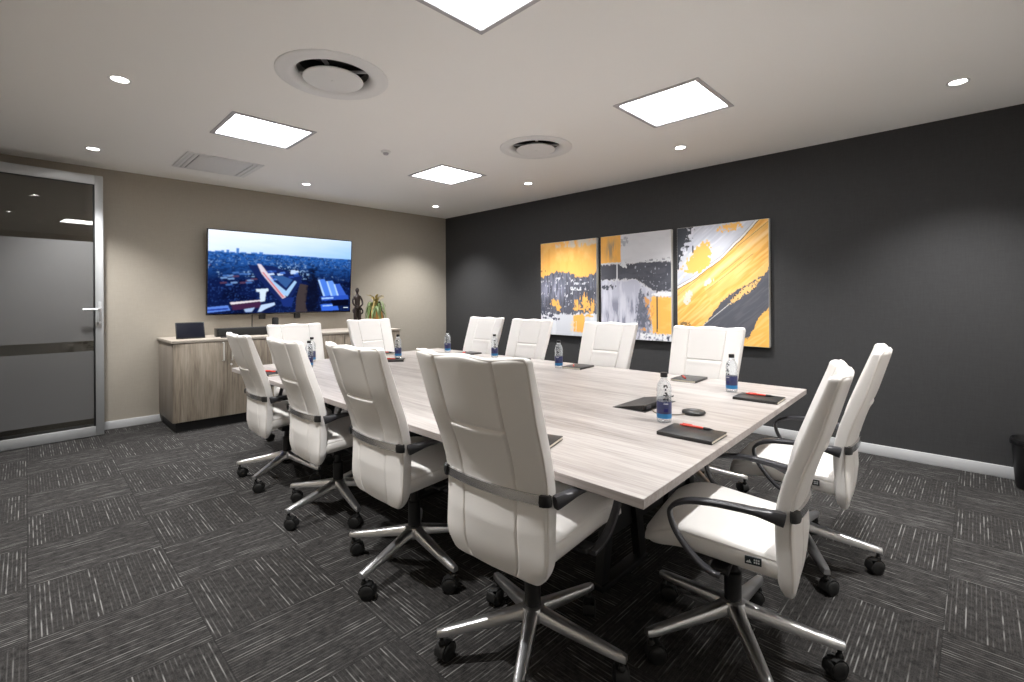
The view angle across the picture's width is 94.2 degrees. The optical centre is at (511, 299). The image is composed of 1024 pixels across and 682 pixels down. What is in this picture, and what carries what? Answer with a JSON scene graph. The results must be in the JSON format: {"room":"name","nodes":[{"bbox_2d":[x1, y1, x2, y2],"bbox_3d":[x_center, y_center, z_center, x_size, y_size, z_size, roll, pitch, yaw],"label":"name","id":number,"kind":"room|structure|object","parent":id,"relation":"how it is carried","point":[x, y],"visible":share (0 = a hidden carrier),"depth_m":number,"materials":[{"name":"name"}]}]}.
{"room":"conference room","nodes":[
{"label":"conference room","id":0,"kind":"room"},
{"bbox_2d":[0,154,445,436],"bbox_3d":[-3.411,-0.130,5.646,0.100,2.902,6.703,0,0,44],"label":"wall","id":1,"kind":"structure","parent":0,"point":[155,228],"depth_m":5.24,"materials":[{"name":"beige paint"}]},
{"bbox_2d":[0,414,162,439],"bbox_3d":[-2.947,1.278,6.030,0.014,0.081,5.289,0,0,44],"label":"baseboard","id":2,"kind":"structure","parent":1,"relation":"attached to","point":[108,425],"depth_m":4.88,"materials":[{"name":"grey paint"}]},
{"bbox_3d":[-2.926,-0.332,6.056,0.022,0.600,1.330,0,0,44],"label":"wall bracket","id":3,"kind":"object","parent":1,"relation":"attached to","visible":0},
{"bbox_2d":[206,228,351,318],"bbox_3d":[-2.856,-0.282,5.994,0.131,1.045,1.728,0,0,44],"label":"television","id":4,"kind":"object","parent":3,"relation":"attached to","point":[262,274],"visible":1,"depth_m":5.87,"materials":[{"name":"black"}]},
{"bbox_2d":[0,406,1023,681],"bbox_3d":[-0.844,1.345,3.144,7.256,0.080,6.703,0,0,44],"label":"floor","id":5,"kind":"structure","parent":0,"point":[137,553],"depth_m":2.16,"materials":[{"name":"carpet"}]},
{"bbox_2d":[157,328,400,432],"bbox_3d":[-2.662,0.860,5.794,0.747,0.912,2.577,0,0,44],"label":"sideboard","id":6,"kind":"object","parent":5,"relation":"on","point":[199,388],"visible":0.41,"depth_m":4.89,"materials":[{"name":"grey wood"}]},
{"bbox_2d":[175,322,204,338],"bbox_3d":[-3.361,0.324,4.961,0.103,0.169,0.256,0,0,44],"label":"console","id":7,"kind":"object","parent":6,"relation":"on","point":[185,330],"visible":1,"depth_m":4.94,"materials":[{"name":"black plastic"}]},
{"bbox_2d":[214,326,266,336],"bbox_3d":[-3.012,0.359,5.327,0.104,0.094,0.540,0,0,44],"label":"soundbar","id":8,"kind":"object","parent":6,"relation":"on","point":[262,330],"visible":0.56,"depth_m":5.28,"materials":[{"name":"black plastic"}]},
{"bbox_2d":[272,317,278,324],"bbox_3d":[-2.887,0.314,5.799,0.074,0.184,0.074,0,0,44],"label":"round speaker","id":9,"kind":"object","parent":6,"relation":"on","point":[275,320],"visible":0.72,"depth_m":5.77},
{"bbox_2d":[157,328,400,343],"bbox_3d":[-2.673,0.418,5.802,0.724,0.028,2.577,0,0,44],"label":"countertop","id":10,"kind":"structure","parent":6,"relation":"on","point":[208,338],"depth_m":5.08,"materials":[{"name":"grey wood"}]},
{"bbox_2d":[352,288,362,319],"bbox_3d":[-2.076,0.123,6.385,0.081,0.555,0.162,0,0,44],"label":"figure sculpture","id":11,"kind":"object","parent":6,"relation":"on","point":[357,297],"visible":0.72,"depth_m":6.36,"materials":[{"name":"brown metal"}]},
{"bbox_2d":[365,294,385,318],"bbox_3d":[-1.885,0.163,6.554,0.292,0.473,0.304,0,0,44],"label":"potted plant","id":12,"kind":"object","parent":6,"relation":"on","point":[374,309],"visible":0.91,"depth_m":6.48,"materials":[{"name":"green plant"}]},
{"bbox_2d":[226,332,333,492],"bbox_3d":[-1.688,0.775,3.547,0.721,1.070,0.686,0,0,-44],"label":"office chair","id":13,"kind":"object","parent":5,"relation":"on","point":[264,415],"visible":0.92,"depth_m":3.31,"materials":[{"name":"white leather"}]},
{"bbox_2d":[266,323,323,440],"bbox_3d":[-1.934,0.778,4.541,0.693,1.067,0.706,0,0,44],"label":"office chair","id":14,"kind":"object","parent":5,"relation":"on","point":[302,333],"visible":0.27,"depth_m":4.73,"materials":[{"name":"white leather"}]},
{"bbox_2d":[266,337,361,530],"bbox_3d":[-1.091,0.768,2.954,0.697,1.076,0.672,0,0,-45],"label":"office chair","id":15,"kind":"object","parent":5,"relation":"on","point":[314,434],"visible":0.84,"depth_m":2.74,"materials":[{"name":"white leather"}]},
{"bbox_2d":[347,318,394,351],"bbox_3d":[-1.398,0.763,5.116,0.686,1.090,0.717,0,0,31],"label":"office chair","id":16,"kind":"object","parent":5,"relation":"on","point":[364,333],"visible":0.36,"depth_m":5.29,"materials":[{"name":"white leather"}]},
{"bbox_2d":[325,341,457,600],"bbox_3d":[-0.478,0.751,2.330,0.684,1.103,0.736,0,0,44],"label":"office chair","id":17,"kind":"object","parent":5,"relation":"on","point":[390,465],"visible":0.89,"depth_m":2.13,"materials":[{"name":"white leather"}]},
{"bbox_2d":[463,317,503,353],"bbox_3d":[-0.505,0.749,4.948,0.702,1.107,0.718,0,0,44],"label":"office chair","id":18,"kind":"object","parent":5,"relation":"on","point":[480,331],"visible":0.39,"depth_m":5.11,"materials":[{"name":"white leather"}]},
{"bbox_2d":[232,348,806,593],"bbox_3d":[-0.243,0.932,3.420,3.802,0.740,2.134,0,0,44],"label":"meeting table","id":19,"kind":"object","parent":5,"relation":"on","point":[618,454],"visible":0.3,"depth_m":2.25,"materials":[{"name":"beige wood"}]},
{"bbox_2d":[265,370,278,376],"bbox_3d":[-1.826,0.564,3.649,0.224,0.014,0.172,0,0,41],"label":"notebook","id":20,"kind":"object","parent":19,"relation":"on","point":[269,374],"visible":0.35,"depth_m":3.57,"materials":[{"name":"black leather"}]},
{"bbox_2d":[307,340,312,364],"bbox_3d":[-1.699,0.458,3.980,0.067,0.225,0.068,0,0,-36],"label":"water bottle","id":21,"kind":"object","parent":19,"relation":"on","point":[309,341],"visible":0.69,"depth_m":3.96,"materials":[{"name":"clear plastic"}]},
{"bbox_2d":[308,356,312,364],"bbox_3d":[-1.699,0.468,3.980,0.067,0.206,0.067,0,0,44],"label":"label","id":22,"kind":"object","parent":21,"relation":"on","point":[310,357],"depth_m":3.96,"materials":[{"name":"blue"}]},
{"bbox_2d":[308,337,315,359],"bbox_3d":[-1.834,0.459,4.357,0.067,0.225,0.068,0,0,-2],"label":"water bottle","id":23,"kind":"object","parent":19,"relation":"on","point":[313,353],"visible":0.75,"depth_m":4.34,"materials":[{"name":"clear plastic"}]},
{"bbox_2d":[308,351,315,359],"bbox_3d":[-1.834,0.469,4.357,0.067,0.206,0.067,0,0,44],"label":"label","id":24,"kind":"object","parent":23,"relation":"on","point":[313,353],"depth_m":4.34,"materials":[{"name":"blue"}]},
{"bbox_2d":[387,358,404,361],"bbox_3d":[-1.105,0.560,4.386,0.224,0.014,0.172,0,0,-7],"label":"notebook","id":25,"kind":"object","parent":19,"relation":"on","point":[400,359],"visible":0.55,"depth_m":4.31,"materials":[{"name":"black paper"}]},
{"bbox_2d":[395,334,401,355],"bbox_3d":[-1.109,0.455,4.626,0.067,0.225,0.068,0,0,3],"label":"water bottle","id":26,"kind":"object","parent":19,"relation":"on","point":[398,351],"visible":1,"depth_m":4.60,"materials":[{"name":"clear plastic"}]},
{"bbox_2d":[395,347,401,355],"bbox_3d":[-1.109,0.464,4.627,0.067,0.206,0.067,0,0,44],"label":"label","id":27,"kind":"object","parent":26,"relation":"on","point":[398,351],"depth_m":4.60,"materials":[{"name":"blue"}]},
{"bbox_2d":[444,331,450,350],"bbox_3d":[-0.690,0.452,5.083,0.067,0.225,0.068,0,0,15],"label":"water bottle","id":28,"kind":"object","parent":19,"relation":"on","point":[447,346],"visible":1,"depth_m":5.06,"materials":[{"name":"clear plastic"}]},
{"bbox_2d":[444,343,450,350],"bbox_3d":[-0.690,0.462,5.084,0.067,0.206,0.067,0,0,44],"label":"label","id":29,"kind":"object","parent":28,"relation":"on","point":[447,346],"depth_m":5.06,"materials":[{"name":"blue"}]},
{"bbox_2d":[458,351,481,354],"bbox_3d":[-0.453,0.556,4.895,0.172,0.014,0.224,0,0,44],"label":"notebook","id":30,"kind":"object","parent":19,"relation":"on","point":[468,352],"visible":0.56,"depth_m":4.90,"materials":[{"name":"black paper"}]},
{"bbox_2d":[491,334,497,355],"bbox_3d":[-0.168,0.449,4.587,0.067,0.225,0.068,0,0,-6],"label":"water bottle","id":31,"kind":"object","parent":19,"relation":"on","point":[494,350],"visible":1,"depth_m":4.56,"materials":[{"name":"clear plastic"}]},
{"bbox_2d":[491,347,497,355],"bbox_3d":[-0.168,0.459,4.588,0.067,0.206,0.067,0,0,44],"label":"label","id":32,"kind":"object","parent":31,"relation":"on","point":[494,350],"depth_m":4.56,"materials":[{"name":"blue"}]},
{"bbox_2d":[547,434,562,447],"bbox_3d":[0.065,0.553,1.871,0.224,0.014,0.172,0,0,28],"label":"notebook","id":33,"kind":"object","parent":19,"relation":"on","point":[553,440],"visible":0.2,"depth_m":1.86,"materials":[{"name":"black leather"}]},
{"bbox_2d":[555,340,562,365],"bbox_3d":[0.381,0.446,3.876,0.067,0.225,0.068,0,0,24],"label":"water bottle","id":34,"kind":"object","parent":19,"relation":"on","point":[558,359],"visible":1,"depth_m":3.85,"materials":[{"name":"clear plastic"}]},
{"bbox_2d":[555,356,562,365],"bbox_3d":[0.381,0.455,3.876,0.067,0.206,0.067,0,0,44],"label":"label","id":35,"kind":"object","parent":34,"relation":"on","point":[558,359],"depth_m":3.85,"materials":[{"name":"blue"}]},
{"bbox_2d":[562,363,593,369],"bbox_3d":[0.541,0.550,3.888,0.172,0.014,0.224,0,0,39],"label":"notebook","id":36,"kind":"object","parent":19,"relation":"on","point":[576,366],"visible":1,"depth_m":3.84,"materials":[{"name":"black paper"}]},
{"bbox_2d":[613,395,675,412],"bbox_3d":[0.704,0.539,2.521,0.184,0.034,0.342,0,0,43],"label":"box","id":37,"kind":"object","parent":19,"relation":"on","point":[644,404],"visible":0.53,"depth_m":2.44,"materials":[{"name":"black"}]},
{"bbox_2d":[656,372,671,418],"bbox_3d":[0.690,0.444,2.158,0.067,0.225,0.068,0,0,3],"label":"water bottle","id":38,"kind":"object","parent":19,"relation":"on","point":[664,406],"visible":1,"depth_m":2.13,"materials":[{"name":"clear plastic"}]},
{"bbox_2d":[656,399,671,418],"bbox_3d":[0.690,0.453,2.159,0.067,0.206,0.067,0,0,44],"label":"label","id":39,"kind":"object","parent":38,"relation":"on","point":[664,406],"depth_m":2.13,"materials":[{"name":"blue plastic"}]},
{"bbox_2d":[670,375,707,382],"bbox_3d":[1.218,0.546,3.268,0.172,0.014,0.224,0,0,41],"label":"notebook","id":40,"kind":"object","parent":19,"relation":"on","point":[689,378],"visible":0.94,"depth_m":3.23,"materials":[{"name":"black paper"}]},
{"bbox_2d":[657,423,726,444],"bbox_3d":[0.736,0.549,1.947,0.224,0.014,0.172,0,0,43],"label":"notebook","id":41,"kind":"object","parent":19,"relation":"on","point":[675,430],"visible":0.99,"depth_m":1.92,"materials":[{"name":"black leather"}]},
{"bbox_2d":[680,423,712,430],"bbox_3d":[0.774,0.535,1.994,0.145,0.013,0.012,0,0,43],"label":"ballpoint pen","id":42,"kind":"object","parent":41,"relation":"on","point":[682,424],"visible":1,"depth_m":2.00,"materials":[{"name":"red plastic"}]},
{"bbox_2d":[682,408,705,415],"bbox_3d":[0.881,0.545,2.306,0.110,0.020,0.110,0,0,44],"label":"puck","id":43,"kind":"object","parent":19,"relation":"on","point":[688,411],"visible":1,"depth_m":2.28,"materials":[{"name":"black plastic"}]},
{"bbox_2d":[726,354,737,388],"bbox_3d":[1.313,0.440,2.844,0.068,0.225,0.067,0,0,-25],"label":"water bottle","id":44,"kind":"object","parent":19,"relation":"on","point":[731,380],"visible":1,"depth_m":2.82,"materials":[{"name":"clear plastic"}]},
{"bbox_2d":[726,375,737,388],"bbox_3d":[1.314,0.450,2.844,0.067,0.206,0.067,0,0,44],"label":"label","id":45,"kind":"object","parent":44,"relation":"on","point":[731,380],"depth_m":2.82,"materials":[{"name":"blue"}]},
{"bbox_2d":[733,392,785,404],"bbox_3d":[1.362,0.545,2.622,0.224,0.014,0.172,0,0,43],"label":"notebook","id":46,"kind":"object","parent":19,"relation":"on","point":[776,400],"visible":0.97,"depth_m":2.58,"materials":[{"name":"black paper"}]},
{"bbox_2d":[746,392,774,396],"bbox_3d":[1.383,0.531,2.651,0.145,0.013,0.012,0,0,39],"label":"ballpoint pen","id":47,"kind":"object","parent":46,"relation":"on","point":[750,393],"visible":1,"depth_m":2.65,"materials":[{"name":"red plastic"}]},
{"bbox_2d":[416,348,629,681],"bbox_3d":[0.079,0.734,1.734,0.680,1.130,0.723,0,0,40],"label":"office chair","id":48,"kind":"object","parent":5,"relation":"on","point":[508,510],"visible":1,"depth_m":1.54,"materials":[{"name":"white leather"}]},
{"bbox_2d":[505,318,552,359],"bbox_3d":[-0.004,0.749,4.490,0.719,1.102,0.669,0,0,44],"label":"office chair","id":49,"kind":"object","parent":5,"relation":"on","point":[528,338],"visible":0.38,"depth_m":4.64,"materials":[{"name":"white leather"}]},
{"bbox_2d":[578,321,637,368],"bbox_3d":[0.630,0.747,3.833,0.711,1.097,0.724,0,0,44],"label":"office chair","id":50,"kind":"object","parent":5,"relation":"on","point":[605,344],"visible":0.34,"depth_m":4.01,"materials":[{"name":"white leather"}]},
{"bbox_2d":[668,325,748,491],"bbox_3d":[1.232,0.746,3.294,0.718,1.092,0.682,0,0,34],"label":"office chair","id":51,"kind":"object","parent":5,"relation":"on","point":[704,351],"visible":0.48,"depth_m":3.41,"materials":[{"name":"white leather"}]},
{"bbox_2d":[644,359,853,681],"bbox_3d":[0.849,0.762,1.773,0.691,1.065,0.676,0,0,34],"label":"office chair","id":52,"kind":"object","parent":5,"relation":"on","point":[734,528],"visible":1,"depth_m":1.62,"materials":[{"name":"white leather"}]},
{"bbox_2d":[730,343,892,596],"bbox_3d":[1.471,0.757,2.401,0.702,1.067,0.678,0,0,38],"label":"office chair","id":53,"kind":"object","parent":5,"relation":"on","point":[836,473],"visible":0.8,"depth_m":2.15,"materials":[{"name":"white leather"}]},
{"bbox_2d":[1009,434,1023,490],"bbox_3d":[3.525,1.109,3.182,0.272,0.338,0.272,0,0,44],"label":"waste bin","id":54,"kind":"object","parent":5,"relation":"on","point":[1017,441],"visible":1,"depth_m":3.20,"materials":[{"name":"black plastic"}]},
{"bbox_2d":[0,0,1023,218],"bbox_3d":[-0.861,-1.347,3.144,7.256,0.001,6.703,0,0,44],"label":"ceiling","id":55,"kind":"structure","parent":0,"point":[795,74],"depth_m":2.96,"materials":[{"name":"white paint"}]},
{"bbox_2d":[84,147,101,150],"bbox_3d":[-3.698,-1.355,4.197,0.116,0.062,0.116,0,0,44],"label":"recessed light","id":56,"kind":"object","parent":55,"relation":"in","point":[87,148],"visible":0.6,"depth_m":4.21,"materials":[{"name":"white ceramic"}]},
{"bbox_2d":[107,75,131,83],"bbox_3d":[-2.384,-1.363,2.891,0.116,0.062,0.116,0,0,44],"label":"recessed light","id":57,"kind":"object","parent":55,"relation":"in","point":[118,79],"visible":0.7,"depth_m":2.90,"materials":[{"name":"white ceramic"}]},
{"bbox_2d":[172,151,263,177],"bbox_3d":[-2.924,-1.328,4.734,0.644,0.012,0.644,0,0,44],"label":"ceiling vent","id":58,"kind":"object","parent":55,"relation":"in","point":[189,160],"visible":1,"depth_m":4.69,"materials":[{"name":"white metal"}]},
{"bbox_2d":[210,111,316,148],"bbox_3d":[-1.991,-1.361,3.807,0.604,0.058,0.604,0,0,44],"label":"led panel","id":59,"kind":"object","parent":55,"relation":"attached to","point":[237,125],"visible":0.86,"depth_m":3.80,"materials":[{"name":"white plastic"}]},
{"bbox_2d":[274,49,387,99],"bbox_3d":[-1.080,-1.410,2.873,0.644,0.191,0.644,0,0,44],"label":"ceiling vent","id":60,"kind":"object","parent":55,"relation":"in","point":[325,73],"visible":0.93,"depth_m":2.86,"materials":[{"name":"white metal"}]},
{"bbox_2d":[381,150,390,154],"bbox_3d":[-1.145,-1.328,4.315,0.084,0.034,0.084,0,0,44],"label":"smoke detector","id":61,"kind":"object","parent":55,"relation":"attached to","point":[385,152],"visible":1,"depth_m":4.29,"materials":[{"name":"white plastic"}]},
{"bbox_2d":[408,164,485,184],"bbox_3d":[-0.705,-1.369,5.165,0.604,0.058,0.604,0,0,44],"label":"led panel","id":62,"kind":"object","parent":55,"relation":"attached to","point":[441,173],"visible":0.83,"depth_m":5.16,"materials":[{"name":"white plastic"}]},
{"bbox_2d":[414,166,479,182],"bbox_3d":[-0.705,-1.356,5.165,0.540,0.008,0.540,0,0,44],"label":"diffuser","id":63,"kind":"object","parent":62,"relation":"attached to","point":[441,174],"depth_m":5.19,"materials":[{"name":"white plastic"}]},
{"bbox_2d":[416,0,539,34],"bbox_3d":[-0.150,-1.372,1.993,0.604,0.058,0.604,0,0,44],"label":"led panel","id":64,"kind":"object","parent":55,"relation":"attached to","point":[480,16],"visible":1,"depth_m":2.22,"materials":[{"name":"glowing white plastic diffuser"},{"name":"grey painted metal"}]},
{"bbox_2d":[430,0,526,27],"bbox_3d":[-0.150,-1.359,1.993,0.540,0.008,0.540,0,0,44],"label":"diffuser","id":65,"kind":"object","parent":64,"relation":"attached to","point":[472,13],"depth_m":2.22,"materials":[{"name":"white plastic"}]},
{"bbox_2d":[500,135,571,158],"bbox_3d":[0.213,-1.418,4.245,0.644,0.191,0.644,0,0,44],"label":"ceiling vent","id":66,"kind":"object","parent":55,"relation":"in","point":[535,146],"visible":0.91,"depth_m":4.23,"materials":[{"name":"white metal"}]},
{"bbox_2d":[613,77,733,127],"bbox_3d":[1.132,-1.380,3.333,0.604,0.058,0.604,0,0,44],"label":"led panel","id":67,"kind":"object","parent":55,"relation":"attached to","point":[691,98],"visible":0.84,"depth_m":3.32,"materials":[{"name":"glowing white plastic diffuser"},{"name":"grey painted metal"}]},
{"bbox_2d":[673,145,686,149],"bbox_3d":[1.510,-1.386,4.264,0.116,0.062,0.116,0,0,44],"label":"recessed light","id":68,"kind":"object","parent":55,"relation":"in","point":[682,147],"visible":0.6,"depth_m":4.28,"materials":[{"name":"white ceramic"}]},
{"bbox_2d":[946,78,970,86],"bbox_3d":[2.808,-1.394,2.994,0.116,0.062,0.116,0,0,44],"label":"recessed light","id":69,"kind":"object","parent":55,"relation":"in","point":[956,82],"visible":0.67,"depth_m":3.00,"materials":[{"name":"white ceramic"}]},
{"bbox_2d":[446,104,1023,466],"bbox_3d":[1.491,-0.160,5.469,7.156,2.902,0.100,0,0,44],"label":"wall","id":70,"kind":"structure","parent":0,"point":[910,240],"depth_m":3.96,"materials":[{"name":"grey paint"}]},
{"bbox_2d":[541,238,598,336],"bbox_3d":[0.726,-0.138,6.115,0.897,1.220,0.046,0,0,44],"label":"canvas painting","id":71,"kind":"object","parent":70,"relation":"attached to","point":[569,269],"visible":0.95,"depth_m":6.07,"materials":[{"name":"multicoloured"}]},
{"bbox_2d":[601,229,673,341],"bbox_3d":[1.411,-0.143,5.445,0.897,1.220,0.046,0,0,44],"label":"canvas painting","id":72,"kind":"object","parent":70,"relation":"attached to","point":[636,268],"visible":0.9,"depth_m":5.38,"materials":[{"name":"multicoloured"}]},
{"bbox_2d":[677,218,770,347],"bbox_3d":[2.099,-0.147,4.773,0.897,1.220,0.046,0,0,44],"label":"canvas painting","id":73,"kind":"object","parent":70,"relation":"attached to","point":[724,269],"visible":0.91,"depth_m":4.71,"materials":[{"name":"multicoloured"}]},
{"bbox_2d":[752,425,1014,479],"bbox_3d":[1.429,1.249,5.459,7.042,0.085,0.014,0,0,44],"label":"baseboard","id":74,"kind":"structure","parent":70,"relation":"attached to","point":[996,470],"depth_m":3.71,"materials":[{"name":"grey paint"}]},
{"bbox_3d":[-2.287,-0.137,1.607,7.156,2.902,0.100,0,0,44],"label":"wall","id":75,"kind":"structure","parent":0,"visible":0},
{"bbox_2d":[0,161,103,451],"bbox_3d":[-4.283,0.061,4.295,0.104,2.519,0.915,0,0,40],"label":"door","id":76,"kind":"structure","parent":75,"relation":"in","point":[52,290],"depth_m":4.38,"materials":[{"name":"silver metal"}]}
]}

